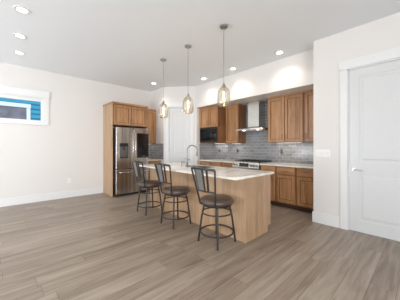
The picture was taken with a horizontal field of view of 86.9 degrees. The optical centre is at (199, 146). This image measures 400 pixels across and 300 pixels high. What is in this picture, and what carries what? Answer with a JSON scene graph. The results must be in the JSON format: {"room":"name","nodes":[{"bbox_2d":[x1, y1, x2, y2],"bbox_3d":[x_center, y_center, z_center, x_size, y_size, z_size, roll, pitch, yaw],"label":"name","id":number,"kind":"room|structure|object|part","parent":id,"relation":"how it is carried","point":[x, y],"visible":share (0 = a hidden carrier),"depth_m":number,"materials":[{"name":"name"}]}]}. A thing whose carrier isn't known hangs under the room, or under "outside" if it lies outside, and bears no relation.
{"room":"kitchen","nodes":[
{"label":"kitchen","id":0,"kind":"room"},
{"bbox_2d":[0,62,150,198],"bbox_3d":[-4.654,-0.265,4.250,8.140,3.100,0.140,0,0,-43],"label":"wall","id":1,"kind":"structure","parent":0,"point":[34,159],"depth_m":5.22,"materials":[{"name":"white paint"}]},
{"bbox_2d":[0,84,49,125],"bbox_3d":[-4.352,-0.926,4.491,1.900,0.822,0.175,0,0,-43],"label":"window","id":2,"kind":"structure","parent":1,"relation":"in","point":[39,95],"depth_m":4.80,"materials":[{"name":"white paint"}]},
{"bbox_3d":[-4.342,-0.870,4.491,1.585,0.520,0.050,0,0,-43],"label":"frame","id":3,"kind":"part","parent":2,"relation":"part of","materials":[{"name":"white paint"}]},
{"bbox_2d":[0,187,102,206],"bbox_3d":[-5.119,1.197,3.713,6.528,0.174,0.015,0,0,-43],"label":"baseboard","id":4,"kind":"structure","parent":1,"relation":"attached to","point":[4,202],"depth_m":5.06,"materials":[{"name":"white paint"}]},
{"bbox_2d":[149,144,150,158],"bbox_3d":[-1.798,0.138,6.787,0.457,0.482,0.011,0,0,-43],"label":"tile backsplash","id":5,"kind":"structure","parent":1,"relation":"attached to","point":[149,144],"depth_m":6.92,"materials":[{"name":"grey tile"}]},
{"bbox_2d":[147,109,155,143],"bbox_3d":[-1.669,-0.641,6.653,0.465,1.072,0.382,0,0,-43],"label":"upper cabinet","id":6,"kind":"object","parent":1,"relation":"attached to","point":[151,114],"visible":0.56,"depth_m":6.60,"materials":[{"name":"brown wood"}]},
{"bbox_2d":[103,101,147,196],"bbox_3d":[-2.112,0.053,6.024,1.034,2.461,0.703,0,0,-43],"label":"tall cabinet","id":7,"kind":"object","parent":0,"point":[115,114],"visible":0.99,"depth_m":5.70,"materials":[{"name":"brown wood"}]},
{"bbox_3d":[-2.488,0.080,5.701,0.020,2.409,0.668,0,0,-43],"label":"panel","id":8,"kind":"part","parent":7,"relation":"part of","materials":[{"name":"brown wood"}]},
{"bbox_3d":[-2.072,-0.849,5.644,0.464,0.521,0.020,0,0,-43],"label":"cabinet door","id":9,"kind":"part","parent":7,"relation":"part of","materials":[{"name":"brown wood"}]},
{"bbox_3d":[-2.113,-1.151,6.023,1.032,0.052,0.703,0,0,-43],"label":"crown moulding","id":10,"kind":"part","parent":7,"relation":"part of","materials":[{"name":"brown wood"}]},
{"bbox_3d":[-1.718,-0.849,5.971,0.464,0.521,0.020,0,0,-43],"label":"cabinet door","id":11,"kind":"part","parent":7,"relation":"part of","materials":[{"name":"brown wood"}]},
{"bbox_2d":[151,86,213,164],"bbox_3d":[-0.673,-0.265,6.661,2.188,3.100,0.672,0,0,8],"label":"wall","id":12,"kind":"structure","parent":0,"point":[171,94],"depth_m":6.36,"materials":[{"name":"white paint"}]},
{"bbox_2d":[151,144,163,159],"bbox_3d":[-1.369,0.138,6.668,0.011,0.482,0.769,0,0,-43],"label":"tile backsplash","id":13,"kind":"structure","parent":12,"relation":"attached to","point":[157,150],"depth_m":6.62,"materials":[{"name":"grey tile"}]},
{"bbox_2d":[165,102,193,163],"bbox_3d":[-0.614,-0.029,6.374,0.876,2.626,0.169,0,0,5],"label":"door","id":14,"kind":"structure","parent":12,"relation":"in","point":[179,118],"depth_m":6.35,"materials":[{"name":"white paint"}]},
{"bbox_2d":[200,144,213,159],"bbox_3d":[0.216,0.138,6.538,0.618,0.482,0.012,0,0,-43],"label":"tile backsplash","id":15,"kind":"structure","parent":12,"relation":"attached to","point":[206,150],"depth_m":6.52,"materials":[{"name":"grey tile"}]},
{"bbox_2d":[0,190,399,299],"bbox_3d":[-0.596,1.345,0.954,9.620,0.120,10.410,0,0,-43],"label":"floor","id":16,"kind":"structure","parent":0,"point":[98,246],"depth_m":2.48,"materials":[{"name":"beige laminate"}]},
{"bbox_2d":[113,127,148,196],"bbox_3d":[-2.032,0.380,5.953,0.931,1.790,0.840,0,0,-43],"label":"refrigerator","id":17,"kind":"object","parent":16,"relation":"on","point":[129,144],"visible":0.86,"depth_m":5.59,"materials":[{"name":"silver metal"}]},
{"bbox_3d":[-1.986,0.029,5.558,0.462,1.088,0.067,0,0,-43],"label":"door","id":18,"kind":"part","parent":17,"relation":"part of","materials":[{"name":"silver metal"}]},
{"bbox_3d":[-1.985,0.098,5.508,0.230,0.395,0.005,0,0,-43],"label":"dispenser frame","id":19,"kind":"part","parent":17,"relation":"part of","materials":[{"name":"black glass"}]},
{"bbox_3d":[-1.814,0.902,5.717,0.931,0.635,0.067,0,0,-43],"label":"freezer drawer","id":20,"kind":"part","parent":17,"relation":"part of","materials":[{"name":"silver metal"}]},
{"bbox_3d":[-1.642,0.029,5.876,0.462,1.088,0.067,0,0,-43],"label":"door","id":21,"kind":"part","parent":17,"relation":"part of","materials":[{"name":"silver metal"}]},
{"bbox_3d":[-1.590,-0.040,5.876,0.350,0.670,0.004,0,0,-43],"label":"glass panel","id":22,"kind":"part","parent":17,"relation":"part of","materials":[{"name":"black glass"}]},
{"bbox_2d":[131,160,161,215],"bbox_3d":[-1.029,0.770,4.166,0.543,1.027,0.466,0,0,-43],"label":"bar stool","id":23,"kind":"object","parent":16,"relation":"on","point":[146,184],"visible":1,"depth_m":4.04,"materials":[{"name":"brown metal"}]},
{"bbox_3d":[-1.234,0.425,4.053,0.072,0.280,0.131,0,0,-43],"label":"woven panel","id":24,"kind":"part","parent":23,"relation":"part of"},
{"bbox_3d":[-1.044,0.531,3.923,0.029,0.499,0.168,0,0,8],"label":"post","id":25,"kind":"part","parent":23,"relation":"part of","materials":[{"name":"brown metal"}]},
{"bbox_3d":[-1.009,1.025,3.985,0.027,0.517,0.111,0,0,2],"label":"leg","id":26,"kind":"part","parent":23,"relation":"part of","materials":[{"name":"brown metal"}]},
{"bbox_3d":[-1.001,0.713,4.192,0.458,0.082,0.458,0,0,-43],"label":"seat","id":27,"kind":"part","parent":23,"relation":"part of","materials":[{"name":"brown leather"}]},
{"bbox_3d":[-0.793,1.025,4.184,0.111,0.517,0.027,0,0,2],"label":"leg","id":28,"kind":"part","parent":23,"relation":"part of","materials":[{"name":"brown metal"}]},
{"bbox_2d":[149,160,160,188],"bbox_3d":[-1.574,0.849,6.550,0.465,0.871,0.662,0,0,-43],"label":"base cabinet","id":29,"kind":"object","parent":16,"relation":"on","point":[159,161],"visible":0.12,"depth_m":6.29,"materials":[{"name":"brown wood"}]},
{"bbox_2d":[154,163,190,228],"bbox_3d":[-0.435,0.770,3.515,0.543,1.027,0.466,0,0,-43],"label":"bar stool","id":30,"kind":"object","parent":16,"relation":"on","point":[173,191],"visible":1,"depth_m":3.39,"materials":[{"name":"brown metal"}]},
{"bbox_3d":[-0.678,0.531,3.519,0.168,0.499,0.029,0,0,-4],"label":"post","id":31,"kind":"part","parent":30,"relation":"part of","materials":[{"name":"brown metal"}]},
{"bbox_3d":[-0.640,0.425,3.402,0.072,0.280,0.131,0,0,-43],"label":"woven panel","id":32,"kind":"part","parent":30,"relation":"part of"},
{"bbox_3d":[-0.616,0.279,3.348,0.052,0.044,0.435,0,0,-43],"label":"rail","id":33,"kind":"part","parent":30,"relation":"part of","materials":[{"name":"brown metal"}]},
{"bbox_3d":[-0.615,1.025,3.549,0.111,0.517,0.027,0,0,2],"label":"leg","id":34,"kind":"part","parent":30,"relation":"part of","materials":[{"name":"brown metal"}]},
{"bbox_3d":[-0.450,0.531,3.273,0.029,0.499,0.168,0,0,8],"label":"post","id":35,"kind":"part","parent":30,"relation":"part of","materials":[{"name":"brown metal"}]},
{"bbox_3d":[-0.415,1.025,3.334,0.027,0.517,0.111,0,0,2],"label":"leg","id":36,"kind":"part","parent":30,"relation":"part of","materials":[{"name":"brown metal"}]},
{"bbox_3d":[-0.407,0.713,3.541,0.458,0.082,0.458,0,0,-43],"label":"seat","id":37,"kind":"part","parent":30,"relation":"part of","materials":[{"name":"brown leather"}]},
{"bbox_3d":[-0.407,0.770,3.541,0.412,0.030,0.412,0,0,-43],"label":"seat frame","id":38,"kind":"part","parent":30,"relation":"part of","materials":[{"name":"brown metal"}]},
{"bbox_3d":[-0.200,1.025,3.533,0.111,0.517,0.027,0,0,2],"label":"leg","id":39,"kind":"part","parent":30,"relation":"part of","materials":[{"name":"brown metal"}]},
{"bbox_2d":[200,161,209,165],"bbox_3d":[0.356,0.849,6.371,0.662,0.871,0.420,0,0,-43],"label":"base cabinet","id":40,"kind":"object","parent":16,"relation":"on","point":[207,163],"visible":0.09,"depth_m":6.14,"materials":[{"name":"brown wood"}]},
{"bbox_2d":[150,168,269,242],"bbox_3d":[0.008,0.848,3.958,0.686,0.872,2.512,0,0,-43],"label":"kitchen island","id":41,"kind":"object","parent":16,"relation":"on","point":[250,208],"visible":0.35,"depth_m":3.12,"materials":[{"name":"brown wood"}]},
{"bbox_3d":[-0.644,0.848,4.186,0.020,0.872,1.240,0,0,-43],"label":"panel","id":42,"kind":"part","parent":41,"relation":"part of","materials":[{"name":"brown wood"}]},
{"bbox_2d":[139,163,273,179],"bbox_3d":[-0.085,0.395,3.862,0.950,0.031,2.575,0,0,-43],"label":"island countertop","id":43,"kind":"structure","parent":41,"relation":"on","point":[221,172],"depth_m":3.26,"materials":[{"name":"white stone"}]},
{"bbox_2d":[186,145,197,166],"bbox_3d":[-0.158,0.169,4.039,0.230,0.420,0.112,0,0,10],"label":"faucet","id":44,"kind":"object","parent":43,"relation":"on","point":[190,145],"visible":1,"depth_m":4.01,"materials":[{"name":"silver metal"}]},
{"bbox_2d":[188,165,210,167],"bbox_3d":[-0.029,0.475,4.114,0.337,0.186,0.632,0,0,-43],"label":"sink","id":45,"kind":"object","parent":43,"relation":"in","point":[188,165],"visible":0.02,"depth_m":4.35,"materials":[{"name":"silver metal"}]},
{"bbox_3d":[0.193,0.848,3.281,0.020,0.872,1.216,0,0,-43],"label":"panel","id":46,"kind":"part","parent":41,"relation":"part of","materials":[{"name":"brown wood"}]},
{"bbox_3d":[0.600,0.848,2.820,0.008,0.872,0.038,0,0,-43],"label":"corner trim","id":47,"kind":"part","parent":41,"relation":"part of","materials":[{"name":"brown wood"}]},
{"bbox_3d":[0.842,0.848,3.040,0.645,0.872,0.019,0,0,-43],"label":"panel","id":48,"kind":"part","parent":41,"relation":"part of","materials":[{"name":"brown wood"}]},
{"bbox_2d":[191,167,235,250],"bbox_3d":[0.200,0.770,2.844,0.543,1.027,0.466,0,0,-43],"label":"bar stool","id":49,"kind":"object","parent":16,"relation":"on","point":[217,201],"visible":1,"depth_m":2.71,"materials":[{"name":"brown metal"}]},
{"bbox_3d":[-0.043,0.531,2.848,0.168,0.499,0.029,0,0,-4],"label":"post","id":50,"kind":"part","parent":49,"relation":"part of","materials":[{"name":"brown metal"}]},
{"bbox_3d":[-0.004,0.425,2.731,0.072,0.280,0.131,0,0,-43],"label":"woven panel","id":51,"kind":"part","parent":49,"relation":"part of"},
{"bbox_3d":[0.021,1.025,2.879,0.111,0.517,0.027,0,0,2],"label":"leg","id":52,"kind":"part","parent":49,"relation":"part of","materials":[{"name":"brown metal"}]},
{"bbox_3d":[0.020,0.279,2.677,0.052,0.044,0.435,0,0,-43],"label":"rail","id":53,"kind":"part","parent":49,"relation":"part of","materials":[{"name":"brown metal"}]},
{"bbox_3d":[0.185,0.531,2.602,0.029,0.499,0.168,0,0,8],"label":"post","id":54,"kind":"part","parent":49,"relation":"part of","materials":[{"name":"brown metal"}]},
{"bbox_3d":[0.229,0.713,2.870,0.458,0.082,0.458,0,0,-43],"label":"seat","id":55,"kind":"part","parent":49,"relation":"part of","materials":[{"name":"brown leather"}]},
{"bbox_3d":[0.229,0.770,2.870,0.412,0.030,0.412,0,0,-43],"label":"seat frame","id":56,"kind":"part","parent":49,"relation":"part of","materials":[{"name":"brown metal"}]},
{"bbox_3d":[0.221,1.025,2.663,0.027,0.517,0.111,0,0,2],"label":"leg","id":57,"kind":"part","parent":49,"relation":"part of","materials":[{"name":"brown metal"}]},
{"bbox_3d":[0.436,1.025,2.862,0.111,0.517,0.027,0,0,2],"label":"leg","id":58,"kind":"part","parent":49,"relation":"part of","materials":[{"name":"brown metal"}]},
{"bbox_2d":[210,162,221,166],"bbox_3d":[0.643,0.849,6.060,0.662,0.871,0.420,0,0,-43],"label":"base cabinet","id":59,"kind":"object","parent":16,"relation":"on","point":[219,164],"visible":0.21,"depth_m":5.83,"materials":[{"name":"brown wood"}]},
{"bbox_2d":[222,162,232,167],"bbox_3d":[0.925,0.849,5.755,0.662,0.871,0.405,0,0,-43],"label":"base cabinet","id":60,"kind":"object","parent":16,"relation":"on","point":[229,165],"visible":0.14,"depth_m":5.54,"materials":[{"name":"brown wood"}]},
{"bbox_2d":[199,159,234,162],"bbox_3d":[0.640,0.396,6.077,0.643,0.031,1.259,0,0,-43],"label":"countertop","id":61,"kind":"structure","parent":60,"relation":"on","point":[210,160],"depth_m":5.94,"materials":[{"name":"white stone"}]},
{"bbox_2d":[232,159,270,169],"bbox_3d":[1.307,0.799,5.296,0.700,0.931,0.756,0,0,-43],"label":"range","id":62,"kind":"object","parent":16,"relation":"on","point":[250,164],"visible":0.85,"depth_m":5.10,"materials":[{"name":"silver metal"}]},
{"bbox_3d":[1.102,0.432,5.106,0.059,0.125,0.756,0,0,-43],"label":"control panel","id":63,"kind":"part","parent":62,"relation":"part of","materials":[{"name":"silver metal"}]},
{"bbox_3d":[1.108,0.792,5.111,0.044,0.585,0.750,0,0,-43],"label":"oven door","id":64,"kind":"part","parent":62,"relation":"part of","materials":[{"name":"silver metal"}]},
{"bbox_2d":[233,161,270,164],"bbox_3d":[1.333,0.390,5.320,0.629,0.045,0.756,0,0,-43],"label":"cooktop","id":65,"kind":"object","parent":62,"relation":"in","point":[235,162],"depth_m":5.06,"materials":[{"name":"silver metal"}]},
{"bbox_2d":[261,165,277,205],"bbox_3d":[1.722,0.849,4.893,0.662,0.871,0.375,0,0,-43],"label":"base cabinet","id":66,"kind":"object","parent":16,"relation":"on","point":[263,167],"visible":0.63,"depth_m":4.62,"materials":[{"name":"brown wood"}]},
{"bbox_3d":[1.512,0.502,4.698,0.020,0.149,0.337,0,0,-43],"label":"drawer","id":67,"kind":"part","parent":66,"relation":"part of","materials":[{"name":"brown wood"}]},
{"bbox_3d":[1.512,0.880,4.698,0.020,0.564,0.337,0,0,-43],"label":"cabinet door","id":68,"kind":"part","parent":66,"relation":"part of","materials":[{"name":"brown wood"}]},
{"bbox_2d":[276,166,297,209],"bbox_3d":[1.996,0.849,4.598,0.662,0.871,0.425,0,0,-43],"label":"base cabinet","id":69,"kind":"object","parent":16,"relation":"on","point":[285,176],"visible":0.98,"depth_m":4.39,"materials":[{"name":"brown wood"}]},
{"bbox_3d":[1.786,0.880,4.403,0.006,0.448,0.271,0,0,-43],"label":"panel moulding","id":70,"kind":"part","parent":69,"relation":"part of","materials":[{"name":"brown wood"}]},
{"bbox_3d":[1.785,0.502,4.402,0.020,0.149,0.387,0,0,-43],"label":"drawer","id":71,"kind":"part","parent":69,"relation":"part of","materials":[{"name":"brown wood"}]},
{"bbox_3d":[1.785,0.880,4.402,0.020,0.564,0.387,0,0,-43],"label":"cabinet door","id":72,"kind":"part","parent":69,"relation":"part of","materials":[{"name":"brown wood"}]},
{"bbox_2d":[296,168,312,212],"bbox_3d":[2.288,0.849,4.282,0.662,0.871,0.430,0,0,-43],"label":"base cabinet","id":73,"kind":"object","parent":16,"relation":"on","point":[304,176],"visible":0.59,"depth_m":4.13,"materials":[{"name":"brown wood"}]},
{"bbox_2d":[260,162,312,168],"bbox_3d":[2.026,0.396,4.578,0.643,0.031,1.254,0,0,-43],"label":"countertop","id":74,"kind":"structure","parent":73,"relation":"on","point":[295,165],"depth_m":4.58,"materials":[{"name":"white stone"}]},
{"bbox_3d":[2.078,0.502,4.086,0.020,0.149,0.392,0,0,-43],"label":"drawer","id":75,"kind":"part","parent":73,"relation":"part of","materials":[{"name":"brown wood"}]},
{"bbox_3d":[2.078,0.880,4.086,0.020,0.564,0.392,0,0,-43],"label":"cabinet door","id":76,"kind":"part","parent":73,"relation":"part of","materials":[{"name":"brown wood"}]},
{"bbox_3d":[2.079,0.880,4.087,0.006,0.448,0.276,0,0,-43],"label":"panel moulding","id":77,"kind":"part","parent":73,"relation":"part of","materials":[{"name":"brown wood"}]},
{"bbox_2d":[0,0,399,91],"bbox_3d":[-0.596,-1.875,0.954,9.620,0.120,10.410,0,0,-43],"label":"ceiling","id":78,"kind":"structure","parent":0,"point":[123,43],"depth_m":3.37,"materials":[{"name":"white paint"}]},
{"bbox_2d":[13,51,25,54],"bbox_3d":[-3.482,-1.810,4.067,0.190,0.009,0.189,0,0,-43],"label":"recessed light","id":79,"kind":"object","parent":78,"relation":"in","point":[15,52],"visible":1,"depth_m":4.06,"materials":[{"name":"white paint"}]},
{"bbox_2d":[13,33,27,38],"bbox_3d":[-2.940,-1.810,3.451,0.190,0.009,0.189,0,0,-43],"label":"recessed light","id":80,"kind":"object","parent":78,"relation":"in","point":[21,36],"visible":1,"depth_m":3.45,"materials":[{"name":"white paint"}]},
{"bbox_2d":[12,5,30,14],"bbox_3d":[-2.356,-1.810,2.793,0.190,0.009,0.189,0,0,-43],"label":"recessed light","id":81,"kind":"object","parent":78,"relation":"in","point":[20,9],"visible":1,"depth_m":2.78,"materials":[{"name":"white paint"}]},
{"bbox_2d":[160,58,165,112],"bbox_3d":[-0.760,-1.204,4.378,0.194,1.219,0.194,0,0,-43],"label":"pendant lamp","id":82,"kind":"object","parent":78,"relation":"hanging from","point":[163,60],"visible":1,"depth_m":4.38,"materials":[{"name":"silver metal"}]},
{"bbox_3d":[-0.760,-1.371,4.378,0.008,0.832,0.008,0,0,25],"label":"rod","id":83,"kind":"part","parent":82,"relation":"part of","materials":[{"name":"silver metal"}]},
{"bbox_2d":[185,44,191,107],"bbox_3d":[-0.213,-1.204,3.787,0.194,1.219,0.194,0,0,-43],"label":"pendant lamp","id":84,"kind":"object","parent":78,"relation":"hanging from","point":[188,46],"visible":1,"depth_m":3.77,"materials":[{"name":"silver metal"}]},
{"bbox_2d":[220,24,227,99],"bbox_3d":[0.357,-1.204,3.163,0.194,1.219,0.194,0,0,-43],"label":"pendant lamp","id":85,"kind":"object","parent":78,"relation":"hanging from","point":[223,27],"visible":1,"depth_m":3.16,"materials":[{"name":"silver metal"}]},
{"bbox_3d":[0.357,-1.371,3.163,0.008,0.832,0.008,0,0,25],"label":"rod","id":86,"kind":"part","parent":85,"relation":"part of","materials":[{"name":"silver metal"}]},
{"bbox_2d":[274,50,284,54],"bbox_3d":[1.527,-1.810,4.048,0.190,0.009,0.189,0,0,-43],"label":"recessed light","id":87,"kind":"object","parent":78,"relation":"in","point":[279,52],"visible":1,"depth_m":4.05,"materials":[{"name":"white paint"}]},
{"bbox_2d":[197,49,312,107],"bbox_3d":[1.302,-1.490,5.291,0.738,0.646,3.318,0,0,-43],"label":"wall","id":88,"kind":"structure","parent":0,"point":[294,73],"depth_m":4.69,"materials":[{"name":"white paint"}]},
{"bbox_2d":[313,12,399,216],"bbox_3d":[4.218,-0.265,2.022,1.140,3.100,5.440,0,0,-43],"label":"wall","id":89,"kind":"structure","parent":0,"point":[382,34],"depth_m":3.43,"materials":[{"name":"white paint"}]},
{"bbox_2d":[304,89,312,141],"bbox_3d":[2.416,-0.635,4.349,0.382,1.060,0.410,0,0,-43],"label":"upper cabinet","id":90,"kind":"object","parent":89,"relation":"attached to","point":[308,94],"visible":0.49,"depth_m":4.34,"materials":[{"name":"brown wood"}]},
{"bbox_2d":[316,150,329,156],"bbox_3d":[2.050,0.109,3.518,0.010,0.104,0.196,0,0,-43],"label":"light switch","id":91,"kind":"object","parent":89,"relation":"attached to","point":[319,153],"visible":1,"depth_m":3.51,"materials":[{"name":"white plastic"}]},
{"bbox_2d":[312,211,339,227],"bbox_3d":[3.895,1.197,1.801,0.396,0.174,5.355,0,0,-43],"label":"baseboard","id":92,"kind":"structure","parent":89,"relation":"attached to","point":[321,218],"depth_m":3.47,"materials":[{"name":"white paint"}]},
{"bbox_2d":[339,47,399,240],"bbox_3d":[2.586,-0.029,2.992,0.171,2.626,1.041,0,0,-43],"label":"door","id":93,"kind":"structure","parent":89,"relation":"in","point":[370,92],"depth_m":3.06,"materials":[{"name":"white paint"}]},
{"bbox_3d":[1.585,-0.265,5.621,0.120,3.100,3.460,0,0,-43],"label":"wall","id":94,"kind":"structure","parent":0,"visible":0},
{"bbox_2d":[199,104,225,127],"bbox_3d":[0.459,-0.863,6.245,0.682,0.605,0.745,0,0,-43],"label":"upper cabinet","id":95,"kind":"object","parent":94,"relation":"attached to","point":[214,115],"visible":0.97,"depth_m":5.95,"materials":[{"name":"brown wood"}]},
{"bbox_3d":[0.117,-0.848,6.176,0.020,0.551,0.344,0,0,-43],"label":"cabinet door","id":96,"kind":"part","parent":95,"relation":"part of","materials":[{"name":"brown wood"}]},
{"bbox_3d":[0.467,-1.150,6.253,0.658,0.030,0.745,0,0,-43],"label":"crown moulding","id":97,"kind":"part","parent":95,"relation":"part of","materials":[{"name":"brown wood"}]},
{"bbox_3d":[0.364,-0.848,5.910,0.020,0.551,0.344,0,0,-43],"label":"cabinet door","id":98,"kind":"part","parent":95,"relation":"part of","materials":[{"name":"brown wood"}]},
{"bbox_2d":[200,127,225,142],"bbox_3d":[0.478,-0.337,6.263,0.628,0.443,0.745,0,0,-43],"label":"cubby","id":99,"kind":"object","parent":94,"relation":"attached to","point":[221,130],"visible":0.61,"depth_m":5.89,"materials":[{"name":"brown wood"}]},
{"bbox_2d":[200,127,217,141],"bbox_3d":[0.448,-0.346,6.234,0.666,0.418,0.703,0,0,-43],"label":"microwave","id":100,"kind":"object","parent":99,"relation":"in","point":[210,134],"visible":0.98,"depth_m":5.98,"materials":[{"name":"black plastic"}]},
{"bbox_3d":[0.181,-0.345,6.083,0.015,0.320,0.495,0,0,-43],"label":"door","id":101,"kind":"part","parent":100,"relation":"part of","materials":[{"name":"black glass"}]},
{"bbox_2d":[225,103,245,142],"bbox_3d":[0.981,-0.635,5.901,0.382,1.060,0.455,0,0,-43],"label":"upper cabinet","id":102,"kind":"object","parent":94,"relation":"attached to","point":[235,113],"visible":1,"depth_m":5.76,"materials":[{"name":"brown wood"}]},
{"bbox_3d":[0.874,-0.620,5.802,0.006,0.890,0.301,0,0,-43],"label":"panel moulding","id":103,"kind":"part","parent":102,"relation":"part of","materials":[{"name":"brown wood"}]},
{"bbox_3d":[0.873,-0.620,5.801,0.020,1.006,0.417,0,0,-43],"label":"cabinet door","id":104,"kind":"part","parent":102,"relation":"part of","materials":[{"name":"brown wood"}]},
{"bbox_2d":[236,100,267,131],"bbox_3d":[1.380,-0.789,5.363,0.502,0.750,0.760,0,0,-43],"label":"range hood","id":105,"kind":"object","parent":94,"relation":"attached to","point":[256,109],"visible":0.93,"depth_m":5.30,"materials":[{"name":"silver metal"}]},
{"bbox_2d":[214,101,312,163],"bbox_3d":[1.568,-0.393,5.541,0.011,1.543,3.286,0,0,-43],"label":"tile backsplash","id":106,"kind":"structure","parent":94,"relation":"attached to","point":[256,147],"depth_m":5.43,"materials":[{"name":"grey tile"}]},
{"bbox_2d":[267,91,303,142],"bbox_3d":[1.993,-0.635,4.807,0.382,1.060,0.830,0,0,-43],"label":"upper cabinet","id":107,"kind":"object","parent":94,"relation":"attached to","point":[285,112],"visible":0.97,"depth_m":4.66,"materials":[{"name":"brown wood"}]},
{"bbox_3d":[1.749,-0.620,4.856,0.006,0.890,0.271,0,0,-43],"label":"panel moulding","id":108,"kind":"part","parent":107,"relation":"part of","materials":[{"name":"brown wood"}]},
{"bbox_3d":[1.748,-0.620,4.855,0.020,1.006,0.387,0,0,-43],"label":"cabinet door","id":109,"kind":"part","parent":107,"relation":"part of","materials":[{"name":"brown wood"}]},
{"bbox_3d":[2.002,-1.150,4.815,0.358,0.030,0.830,0,0,-43],"label":"crown moulding","id":110,"kind":"part","parent":107,"relation":"part of","materials":[{"name":"brown wood"}]},
{"bbox_3d":[2.024,-0.620,4.559,0.006,0.890,0.271,0,0,-43],"label":"panel moulding","id":111,"kind":"part","parent":107,"relation":"part of","materials":[{"name":"brown wood"}]},
{"bbox_3d":[2.023,-0.620,4.558,0.020,1.006,0.387,0,0,-43],"label":"cabinet door","id":112,"kind":"part","parent":107,"relation":"part of","materials":[{"name":"brown wood"}]},
{"label":"outside","id":113,"kind":"structure","parent":0,"visible":0},
{"bbox_3d":[-7.643,1.610,8.262,18.000,0.050,9.490,0,0,-43],"label":"lawn","id":114,"kind":"structure","parent":113,"visible":0},
{"bbox_2d":[0,97,40,119],"bbox_3d":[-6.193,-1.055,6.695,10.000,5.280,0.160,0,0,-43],"label":"neighbor house","id":115,"kind":"structure","parent":114,"relation":"on","point":[9,108],"depth_m":6.89,"materials":[{"name":"blue paint"}]},
{"bbox_3d":[-6.365,-0.858,6.461,1.630,0.885,0.010,0,0,-43],"label":"pane","id":116,"kind":"part","parent":115,"relation":"part of","materials":[{"name":"grey glass"}]},
{"bbox_3d":[-6.354,-0.873,6.457,1.840,1.115,0.030,0,0,-43],"label":"window trim","id":117,"kind":"part","parent":115,"relation":"part of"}
]}

